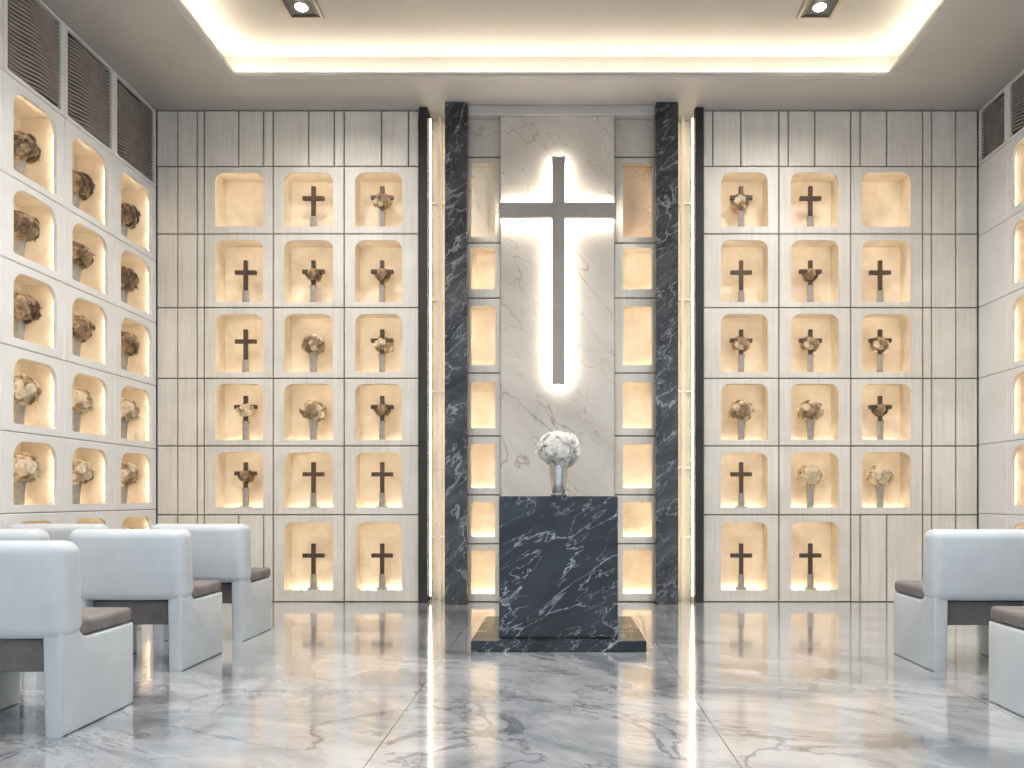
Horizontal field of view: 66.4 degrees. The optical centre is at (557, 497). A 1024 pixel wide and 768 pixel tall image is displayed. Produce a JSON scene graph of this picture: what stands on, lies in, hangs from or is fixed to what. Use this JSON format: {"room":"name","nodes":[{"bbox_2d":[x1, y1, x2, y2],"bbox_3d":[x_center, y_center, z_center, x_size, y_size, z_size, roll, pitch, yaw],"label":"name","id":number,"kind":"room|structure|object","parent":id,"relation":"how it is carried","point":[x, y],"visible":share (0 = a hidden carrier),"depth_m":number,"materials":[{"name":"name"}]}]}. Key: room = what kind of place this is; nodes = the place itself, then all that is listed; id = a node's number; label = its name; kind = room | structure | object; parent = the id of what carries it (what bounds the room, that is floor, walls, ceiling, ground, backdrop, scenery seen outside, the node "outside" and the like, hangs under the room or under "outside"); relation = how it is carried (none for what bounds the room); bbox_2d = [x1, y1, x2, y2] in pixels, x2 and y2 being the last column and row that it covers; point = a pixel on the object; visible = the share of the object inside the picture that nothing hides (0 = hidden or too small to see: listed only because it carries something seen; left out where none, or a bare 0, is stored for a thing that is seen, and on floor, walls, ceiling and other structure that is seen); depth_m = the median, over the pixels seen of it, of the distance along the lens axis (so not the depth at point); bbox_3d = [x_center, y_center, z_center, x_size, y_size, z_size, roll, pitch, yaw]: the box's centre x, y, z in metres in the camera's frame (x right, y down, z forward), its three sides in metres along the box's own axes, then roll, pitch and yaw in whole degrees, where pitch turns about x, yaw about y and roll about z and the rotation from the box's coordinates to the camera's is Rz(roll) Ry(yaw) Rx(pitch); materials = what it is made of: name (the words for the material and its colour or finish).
{"room":"columbarium chapel","nodes":[
{"label":"columbarium chapel","id":0,"kind":"room"},
{"bbox_2d":[0,599,1023,767],"bbox_3d":[0.090,1.050,3.300,8.900,0.100,9.600,0,0,0],"label":"floor","id":1,"kind":"structure","parent":0,"point":[329,684],"depth_m":3.83,"materials":[{"name":"stone"}]},
{"bbox_2d":[0,529,49,540],"bbox_3d":[-3.330,0.590,4.756,0.670,0.820,0.617,0,0,0],"label":"bench","id":2,"kind":"object","parent":1,"relation":"on","point":[5,534],"visible":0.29,"depth_m":4.48,"materials":[{"name":"white leather"}]},
{"bbox_2d":[0,540,132,737],"bbox_3d":[-2.380,0.590,3.496,0.670,0.820,0.617,0,0,0],"label":"bench","id":3,"kind":"object","parent":1,"relation":"on","point":[84,655],"visible":1,"depth_m":3.30,"materials":[{"name":"white leather"}]},
{"bbox_2d":[8,524,141,628],"bbox_3d":[-3.500,0.590,5.676,0.670,0.820,0.617,0,0,0],"label":"bench","id":4,"kind":"object","parent":1,"relation":"on","point":[55,531],"visible":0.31,"depth_m":5.38,"materials":[{"name":"white leather"}]},
{"bbox_2d":[0,0,155,528],"bbox_3d":[-4.010,-1.363,3.000,0.300,4.727,9.000,0,0,0],"label":"wall","id":5,"kind":"structure","parent":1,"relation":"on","point":[82,115],"depth_m":6.20,"materials":[{"name":"white paint"}]},
{"bbox_2d":[14,210,39,257],"bbox_3d":[-3.996,-1.915,5.772,0.286,0.409,0.286,0,0,28],"label":"flower vase","id":6,"kind":"object","parent":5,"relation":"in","point":[25,229],"visible":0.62,"depth_m":5.73,"materials":[{"name":"brown plant"}]},
{"bbox_2d":[14,131,40,175],"bbox_3d":[-3.989,-2.505,5.769,0.281,0.409,0.288,0,0,-34],"label":"flower vase","id":7,"kind":"object","parent":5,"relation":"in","point":[26,149],"visible":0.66,"depth_m":5.73,"materials":[{"name":"brown plant"}]},
{"bbox_2d":[14,373,41,424],"bbox_3d":[-3.989,-0.710,5.769,0.294,0.421,0.293,0,0,32],"label":"flower vase","id":8,"kind":"object","parent":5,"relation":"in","point":[26,392],"visible":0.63,"depth_m":5.73,"materials":[{"name":"beige plant"}]},
{"bbox_2d":[14,291,41,339],"bbox_3d":[-3.986,-1.321,5.774,0.297,0.422,0.272,0,0,-33],"label":"flower vase","id":9,"kind":"object","parent":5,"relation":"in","point":[26,310],"visible":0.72,"depth_m":5.74,"materials":[{"name":"brown metal"}]},
{"bbox_2d":[14,452,42,504],"bbox_3d":[-3.989,-0.130,5.770,0.294,0.421,0.293,0,0,-10],"label":"flower vase","id":10,"kind":"object","parent":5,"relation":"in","point":[26,467],"visible":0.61,"depth_m":5.74,"materials":[{"name":"brown metal"}]},
{"bbox_2d":[72,387,94,431],"bbox_3d":[-3.990,-0.710,6.446,0.293,0.421,0.294,0,0,-21],"label":"flower vase","id":11,"kind":"object","parent":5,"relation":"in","point":[81,403],"visible":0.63,"depth_m":6.41,"materials":[{"name":"brown metal"}]},
{"bbox_2d":[72,458,95,503],"bbox_3d":[-3.991,-0.130,6.445,0.294,0.421,0.293,0,0,6],"label":"flower vase","id":12,"kind":"object","parent":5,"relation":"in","point":[82,471],"visible":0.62,"depth_m":6.41,"materials":[{"name":"brown metal"}]},
{"bbox_2d":[72,313,95,356],"bbox_3d":[-3.989,-1.321,6.450,0.272,0.422,0.297,0,0,26],"label":"flower vase","id":13,"kind":"object","parent":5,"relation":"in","point":[82,327],"visible":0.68,"depth_m":6.41,"materials":[{"name":"brown metal"}]},
{"bbox_2d":[72,241,95,281],"bbox_3d":[-3.991,-1.915,6.444,0.281,0.409,0.288,0,0,34],"label":"flower vase","id":14,"kind":"object","parent":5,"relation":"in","point":[82,256],"visible":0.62,"depth_m":6.41,"materials":[{"name":"brown plant"}]},
{"bbox_2d":[72,169,96,208],"bbox_3d":[-3.992,-2.505,6.445,0.288,0.409,0.281,0,0,9],"label":"flower vase","id":15,"kind":"object","parent":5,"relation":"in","point":[81,186],"visible":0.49,"depth_m":6.41,"materials":[{"name":"brown plant"}]},
{"bbox_2d":[121,266,138,302],"bbox_3d":[-3.990,-1.915,7.152,0.281,0.409,0.288,0,0,24],"label":"flower vase","id":16,"kind":"object","parent":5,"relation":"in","point":[129,279],"visible":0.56,"depth_m":7.11,"materials":[{"name":"brown metal"}]},
{"bbox_2d":[121,331,139,370],"bbox_3d":[-3.994,-1.321,7.154,0.272,0.422,0.297,0,0,-36],"label":"flower vase","id":17,"kind":"object","parent":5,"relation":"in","point":[129,348],"visible":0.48,"depth_m":7.11,"materials":[{"name":"brown metal"}]},
{"bbox_2d":[121,398,139,438],"bbox_3d":[-3.990,-0.710,7.151,0.293,0.421,0.294,0,0,-29],"label":"flower vase","id":18,"kind":"object","parent":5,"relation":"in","point":[130,411],"visible":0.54,"depth_m":7.11,"materials":[{"name":"brown metal"}]},
{"bbox_2d":[121,461,140,503],"bbox_3d":[-3.990,-0.130,7.149,0.293,0.421,0.294,0,0,-19],"label":"flower vase","id":19,"kind":"object","parent":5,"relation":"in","point":[129,473],"visible":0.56,"depth_m":7.11,"materials":[{"name":"brown metal"}]},
{"bbox_2d":[121,202,140,237],"bbox_3d":[-3.991,-2.505,7.151,0.288,0.409,0.281,0,0,36],"label":"flower vase","id":20,"kind":"object","parent":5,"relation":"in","point":[129,212],"visible":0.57,"depth_m":7.11,"materials":[{"name":"brown metal"}]},
{"bbox_2d":[69,529,221,671],"bbox_3d":[-2.480,0.590,4.736,0.670,0.820,0.617,0,0,0],"label":"bench","id":21,"kind":"object","parent":1,"relation":"on","point":[148,572],"visible":0.88,"depth_m":4.47,"materials":[{"name":"white leather"}]},
{"bbox_2d":[150,524,270,641],"bbox_3d":[-2.500,0.590,5.656,0.670,0.820,0.617,0,0,0],"label":"bench","id":22,"kind":"object","parent":1,"relation":"on","point":[220,552],"visible":0.61,"depth_m":5.40,"materials":[{"name":"white leather"}]},
{"bbox_2d":[157,111,418,601],"bbox_3d":[-2.598,-1.363,7.650,2.524,4.727,0.300,0,0,0],"label":"wall","id":23,"kind":"structure","parent":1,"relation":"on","point":[231,185],"depth_m":7.50,"materials":[{"name":"beige stone"}]},
{"bbox_2d":[234,462,256,506],"bbox_3d":[-3.061,-0.115,7.644,0.182,0.470,0.175,0,0,-40],"label":"cross","id":24,"kind":"object","parent":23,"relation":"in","point":[247,476],"visible":0.98,"depth_m":7.62,"materials":[{"name":"brown metal"}]},
{"bbox_2d":[234,396,257,439],"bbox_3d":[-3.058,-0.765,7.659,0.220,0.470,0.180,0,0,1],"label":"cross","id":25,"kind":"object","parent":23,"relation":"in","point":[245,409],"visible":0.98,"depth_m":7.62,"materials":[{"name":"beige plant"}]},
{"bbox_2d":[235,329,256,371],"bbox_3d":[-3.058,-1.415,7.640,0.210,0.470,0.090,0,0,0],"label":"cross","id":26,"kind":"object","parent":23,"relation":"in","point":[245,341],"visible":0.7,"depth_m":7.62,"materials":[{"name":"brown metal"}]},
{"bbox_2d":[235,260,256,301],"bbox_3d":[-3.058,-2.090,7.640,0.210,0.470,0.090,0,0,0],"label":"cross","id":27,"kind":"object","parent":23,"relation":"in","point":[245,272],"visible":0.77,"depth_m":7.62,"materials":[{"name":"brown wood"}]},
{"bbox_2d":[299,400,326,439],"bbox_3d":[-2.394,-0.746,7.642,0.261,0.432,0.255,0,0,-2],"label":"flower vase","id":28,"kind":"object","parent":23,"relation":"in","point":[312,411],"visible":0.97,"depth_m":7.59,"materials":[{"name":"brown metal"}]},
{"bbox_2d":[301,334,325,371],"bbox_3d":[-2.401,-1.392,7.642,0.236,0.424,0.225,0,0,-14],"label":"flower vase","id":29,"kind":"object","parent":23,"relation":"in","point":[313,345],"visible":0.98,"depth_m":7.59,"materials":[{"name":"brown metal"}]},
{"bbox_2d":[302,260,324,301],"bbox_3d":[-2.397,-2.090,7.644,0.182,0.470,0.175,0,0,-39],"label":"cross","id":30,"kind":"object","parent":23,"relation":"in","point":[313,274],"visible":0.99,"depth_m":7.62,"materials":[{"name":"brown metal"}]},
{"bbox_2d":[302,543,324,589],"bbox_3d":[-2.394,0.680,7.640,0.210,0.470,0.090,0,0,0],"label":"cross","id":31,"kind":"object","parent":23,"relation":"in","point":[313,555],"visible":0.92,"depth_m":7.62,"materials":[{"name":"brown metal"}]},
{"bbox_2d":[302,462,324,506],"bbox_3d":[-2.394,-0.115,7.640,0.210,0.470,0.090,0,0,0],"label":"cross","id":32,"kind":"object","parent":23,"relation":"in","point":[313,495],"visible":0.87,"depth_m":7.62,"materials":[{"name":"brown metal"}]},
{"bbox_2d":[302,186,324,226],"bbox_3d":[-2.394,-2.815,7.640,0.210,0.470,0.090,0,0,0],"label":"cross","id":33,"kind":"object","parent":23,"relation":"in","point":[313,198],"visible":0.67,"depth_m":7.62,"materials":[{"name":"brown metal"}]},
{"bbox_2d":[371,543,392,589],"bbox_3d":[-1.721,0.680,7.640,0.210,0.470,0.090,0,0,0],"label":"cross","id":34,"kind":"object","parent":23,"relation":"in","point":[382,555],"visible":0.89,"depth_m":7.62,"materials":[{"name":"brown metal"}]},
{"bbox_2d":[371,462,392,506],"bbox_3d":[-1.721,-0.115,7.640,0.210,0.470,0.090,0,0,0],"label":"cross","id":35,"kind":"object","parent":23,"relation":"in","point":[382,500],"visible":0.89,"depth_m":7.62,"materials":[{"name":"brown metal"}]},
{"bbox_2d":[371,329,393,371],"bbox_3d":[-1.718,-1.415,7.698,0.220,0.470,0.223,0,0,3],"label":"cross","id":36,"kind":"object","parent":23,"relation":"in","point":[383,344],"visible":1,"depth_m":7.62,"materials":[{"name":"beige plant"}]},
{"bbox_2d":[371,186,393,226],"bbox_3d":[-1.714,-2.815,7.656,0.202,0.470,0.187,0,0,35],"label":"cross","id":37,"kind":"object","parent":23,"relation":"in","point":[383,201],"visible":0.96,"depth_m":7.62,"materials":[{"name":"beige plant"}]},
{"bbox_2d":[371,396,393,439],"bbox_3d":[-1.721,-0.765,7.644,0.178,0.470,0.180,0,0,42],"label":"cross","id":38,"kind":"object","parent":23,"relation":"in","point":[383,410],"visible":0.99,"depth_m":7.62,"materials":[{"name":"brown metal"}]},
{"bbox_2d":[371,260,393,301],"bbox_3d":[-1.721,-2.090,7.644,0.178,0.470,0.180,0,0,43],"label":"cross","id":39,"kind":"object","parent":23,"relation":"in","point":[383,275],"visible":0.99,"depth_m":7.62,"materials":[{"name":"brown metal"}]},
{"bbox_2d":[419,107,429,602],"bbox_3d":[-1.285,-1.364,7.520,0.080,4.728,0.160,0,0,0],"label":"trim","id":40,"kind":"structure","parent":1,"relation":"on","point":[424,147],"depth_m":7.44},
{"bbox_2d":[428,110,444,600],"bbox_3d":[-1.156,-1.363,7.610,0.178,4.726,0.220,0,0,0],"label":"light slot","id":41,"kind":"object","parent":1,"relation":"on","point":[436,268],"visible":0.66,"depth_m":7.72,"materials":[{"name":"beige stone"}]},
{"bbox_2d":[445,102,468,603],"bbox_3d":[-0.962,-1.364,7.420,0.210,4.728,0.159,0,0,0],"label":"marble column","id":42,"kind":"structure","parent":1,"relation":"on","point":[456,113],"depth_m":7.34,"materials":[{"name":"black stone"}]},
{"bbox_2d":[469,120,499,601],"bbox_3d":[-0.712,-1.363,7.610,0.327,4.727,0.220,0,0,0],"label":"strip","id":43,"kind":"object","parent":1,"relation":"on","point":[484,135],"visible":0.83,"depth_m":7.66,"materials":[{"name":"beige stone"}]},
{"bbox_2d":[500,116,614,495],"bbox_3d":[-0.005,-1.317,7.460,1.086,4.635,0.079,0,0,0],"label":"panel","id":44,"kind":"object","parent":1,"relation":"on","point":[531,406],"visible":0.54,"depth_m":7.42,"materials":[{"name":"white stone"}]},
{"bbox_2d":[499,156,615,383],"bbox_3d":[-0.005,-2.137,7.364,1.099,2.132,0.109,0,0,0],"label":"cross","id":45,"kind":"object","parent":44,"relation":"attached to","point":[558,210],"visible":1,"depth_m":7.31,"materials":[{"name":"grey metal"}]},
{"bbox_2d":[468,105,654,119],"bbox_3d":[0.034,-3.682,7.449,1.777,0.092,0.099,0,0,0],"label":"trim","id":46,"kind":"structure","parent":44,"relation":"attached to","point":[475,112],"depth_m":7.40,"materials":[{"name":"paint"}]},
{"bbox_2d":[471,496,646,651],"bbox_3d":[0.005,0.494,5.590,1.140,1.012,1.060,0,0,0],"label":"altar","id":47,"kind":"object","parent":1,"relation":"on","point":[558,555],"visible":1,"depth_m":5.16,"materials":[{"name":"black stone"}]},
{"bbox_2d":[535,430,580,495],"bbox_3d":[-0.001,-0.243,5.496,0.320,0.462,0.315,0,0,0],"label":"flower vase","id":48,"kind":"object","parent":47,"relation":"on","point":[558,448],"visible":0.99,"depth_m":5.42,"materials":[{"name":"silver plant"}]},
{"bbox_2d":[615,120,653,601],"bbox_3d":[0.740,-1.363,7.610,0.404,4.727,0.220,0,0,0],"label":"strip","id":49,"kind":"object","parent":1,"relation":"on","point":[634,139],"visible":0.91,"depth_m":7.66,"materials":[{"name":"beige stone"}]},
{"bbox_2d":[654,102,677,603],"bbox_3d":[1.029,-1.364,7.420,0.211,4.728,0.159,0,0,0],"label":"marble column","id":50,"kind":"structure","parent":1,"relation":"on","point":[666,113],"depth_m":7.34,"materials":[{"name":"black stone"}]},
{"bbox_2d":[678,112,693,601],"bbox_3d":[1.221,-1.363,7.610,0.173,4.726,0.220,0,0,0],"label":"light slot","id":51,"kind":"object","parent":1,"relation":"on","point":[685,129],"visible":0.66,"depth_m":7.70,"materials":[{"name":"beige stone"}]},
{"bbox_2d":[694,107,703,602],"bbox_3d":[1.350,-1.364,7.520,0.080,4.728,0.160,0,0,0],"label":"trim","id":52,"kind":"structure","parent":1,"relation":"on","point":[699,111],"depth_m":7.44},
{"bbox_2d":[704,111,976,601],"bbox_3d":[2.717,-1.363,7.650,2.646,4.727,0.300,0,0,0],"label":"wall","id":53,"kind":"structure","parent":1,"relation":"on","point":[898,189],"depth_m":7.50,"materials":[{"name":"beige stone"}]},
{"bbox_2d":[728,400,753,439],"bbox_3d":[1.794,-0.746,7.642,0.261,0.432,0.255,0,0,0],"label":"flower vase","id":54,"kind":"object","parent":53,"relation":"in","point":[740,411],"visible":1,"depth_m":7.59,"materials":[{"name":"brown metal"}]},
{"bbox_2d":[729,186,752,226],"bbox_3d":[1.793,-2.815,7.698,0.220,0.470,0.223,0,0,0],"label":"cross","id":55,"kind":"object","parent":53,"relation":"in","point":[740,202],"visible":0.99,"depth_m":7.62,"materials":[{"name":"beige plant"}]},
{"bbox_2d":[730,543,751,589],"bbox_3d":[1.793,0.680,7.640,0.210,0.470,0.090,0,0,0],"label":"cross","id":56,"kind":"object","parent":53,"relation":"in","point":[741,586],"visible":0.89,"depth_m":7.62,"materials":[{"name":"brown metal"}]},
{"bbox_2d":[730,462,751,506],"bbox_3d":[1.793,-0.115,7.640,0.210,0.470,0.090,0,0,0],"label":"cross","id":57,"kind":"object","parent":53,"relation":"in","point":[740,473],"visible":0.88,"depth_m":7.62,"materials":[{"name":"brown metal"}]},
{"bbox_2d":[730,260,751,301],"bbox_3d":[1.793,-2.090,7.640,0.210,0.470,0.090,0,0,0],"label":"cross","id":58,"kind":"object","parent":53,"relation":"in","point":[740,272],"visible":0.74,"depth_m":7.62,"materials":[{"name":"brown wood"}]},
{"bbox_2d":[730,329,752,371],"bbox_3d":[1.800,-1.415,7.657,0.202,0.470,0.187,0,0,33],"label":"cross","id":59,"kind":"object","parent":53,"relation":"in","point":[740,342],"visible":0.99,"depth_m":7.62,"materials":[{"name":"beige plant"}]},
{"bbox_2d":[796,464,823,506],"bbox_3d":[2.468,-0.105,7.647,0.254,0.451,0.253,0,0,-36],"label":"flower vase","id":60,"kind":"object","parent":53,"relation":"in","point":[810,474],"visible":0.99,"depth_m":7.59,"materials":[{"name":"brown metal"}]},
{"bbox_2d":[799,543,820,589],"bbox_3d":[2.471,0.680,7.640,0.210,0.470,0.090,0,0,0],"label":"cross","id":61,"kind":"object","parent":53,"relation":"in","point":[810,555],"visible":0.92,"depth_m":7.62,"materials":[{"name":"brown metal"}]},
{"bbox_2d":[799,186,820,226],"bbox_3d":[2.471,-2.815,7.640,0.210,0.470,0.090,0,0,0],"label":"cross","id":62,"kind":"object","parent":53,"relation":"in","point":[810,198],"visible":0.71,"depth_m":7.62,"materials":[{"name":"brown metal"}]},
{"bbox_2d":[797,400,823,439],"bbox_3d":[2.472,-0.746,7.642,0.261,0.432,0.255,0,0,-1],"label":"flower vase","id":63,"kind":"object","parent":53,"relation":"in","point":[809,411],"visible":0.98,"depth_m":7.59,"materials":[{"name":"brown metal"}]},
{"bbox_2d":[799,329,821,371],"bbox_3d":[2.479,-1.415,7.656,0.202,0.470,0.187,0,0,36],"label":"cross","id":64,"kind":"object","parent":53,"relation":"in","point":[810,343],"visible":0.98,"depth_m":7.62,"materials":[{"name":"beige plant"}]},
{"bbox_2d":[799,260,821,301],"bbox_3d":[2.472,-2.090,7.644,0.178,0.470,0.180,0,0,44],"label":"cross","id":65,"kind":"object","parent":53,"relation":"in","point":[809,274],"visible":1,"depth_m":7.62,"materials":[{"name":"brown metal"}]},
{"bbox_2d":[866,464,893,506],"bbox_3d":[3.151,-0.105,7.647,0.254,0.451,0.253,0,0,-37],"label":"flower vase","id":66,"kind":"object","parent":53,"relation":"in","point":[879,476],"visible":0.98,"depth_m":7.60,"materials":[{"name":"brown metal"}]},
{"bbox_2d":[868,329,891,371],"bbox_3d":[3.162,-1.415,7.656,0.202,0.470,0.187,0,0,36],"label":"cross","id":67,"kind":"object","parent":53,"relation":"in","point":[879,343],"visible":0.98,"depth_m":7.62,"materials":[{"name":"beige plant"}]},
{"bbox_2d":[868,396,891,439],"bbox_3d":[3.151,-0.765,7.644,0.182,0.470,0.175,0,0,-39],"label":"cross","id":68,"kind":"object","parent":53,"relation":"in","point":[879,410],"visible":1,"depth_m":7.62,"materials":[{"name":"brown metal"}]},
{"bbox_2d":[869,260,890,301],"bbox_3d":[3.154,-2.090,7.640,0.210,0.470,0.090,0,0,0],"label":"cross","id":69,"kind":"object","parent":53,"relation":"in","point":[879,272],"visible":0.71,"depth_m":7.62,"materials":[{"name":"brown wood"}]},
{"bbox_2d":[894,529,1023,671],"bbox_3d":[2.470,0.590,4.716,0.670,0.820,0.617,0,0,0],"label":"bench","id":70,"kind":"object","parent":1,"relation":"on","point":[967,573],"visible":0.97,"depth_m":4.46,"materials":[{"name":"white lacquered panel"},{"name":"taupe upholstery fabric"}]},
{"bbox_2d":[979,85,1008,528],"bbox_3d":[4.090,-1.363,7.260,0.100,4.727,0.480,0,0,0],"label":"wall","id":71,"kind":"structure","parent":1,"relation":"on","point":[993,143],"depth_m":7.27,"materials":[{"name":"white paint"}]},
{"bbox_2d":[989,606,1023,716],"bbox_3d":[2.430,0.590,3.536,0.670,0.820,0.617,0,0,0],"label":"bench","id":72,"kind":"object","parent":1,"relation":"on","point":[1006,630],"visible":1,"depth_m":3.68,"materials":[{"name":"white leather"}]},
{"bbox_2d":[1007,69,1023,528],"bbox_3d":[4.190,-1.363,2.760,0.300,4.727,8.520,0,0,0],"label":"wall","id":73,"kind":"structure","parent":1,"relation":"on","point":[1015,87],"depth_m":6.97,"materials":[{"name":"white paint"}]},
{"bbox_2d":[42,0,1023,129],"bbox_3d":[0.090,-4.006,3.200,8.620,0.588,9.400,0,0,0],"label":"ceiling","id":74,"kind":"structure","parent":0,"point":[177,55],"depth_m":6.86,"materials":[{"name":"paint"}]},
{"bbox_2d":[279,0,324,18],"bbox_3d":[-2.080,-3.973,6.320,0.290,0.012,0.290,0,0,0],"label":"recessed light","id":75,"kind":"object","parent":74,"relation":"in","point":[294,9],"visible":1,"depth_m":6.34,"materials":[{"name":"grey metal"}]},
{"bbox_2d":[796,0,841,18],"bbox_3d":[2.120,-3.973,6.320,0.290,0.012,0.290,0,0,0],"label":"recessed light","id":76,"kind":"object","parent":74,"relation":"in","point":[810,9],"visible":1,"depth_m":6.34,"materials":[{"name":"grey metal"}]},
{"bbox_2d":[153,130,980,528],"bbox_3d":[0.090,-1.650,7.975,8.900,5.300,0.150,0,0,0],"label":"wall","id":77,"kind":"structure","parent":0,"point":[977,234],"depth_m":7.90,"materials":[{"name":"paint"}]}
]}

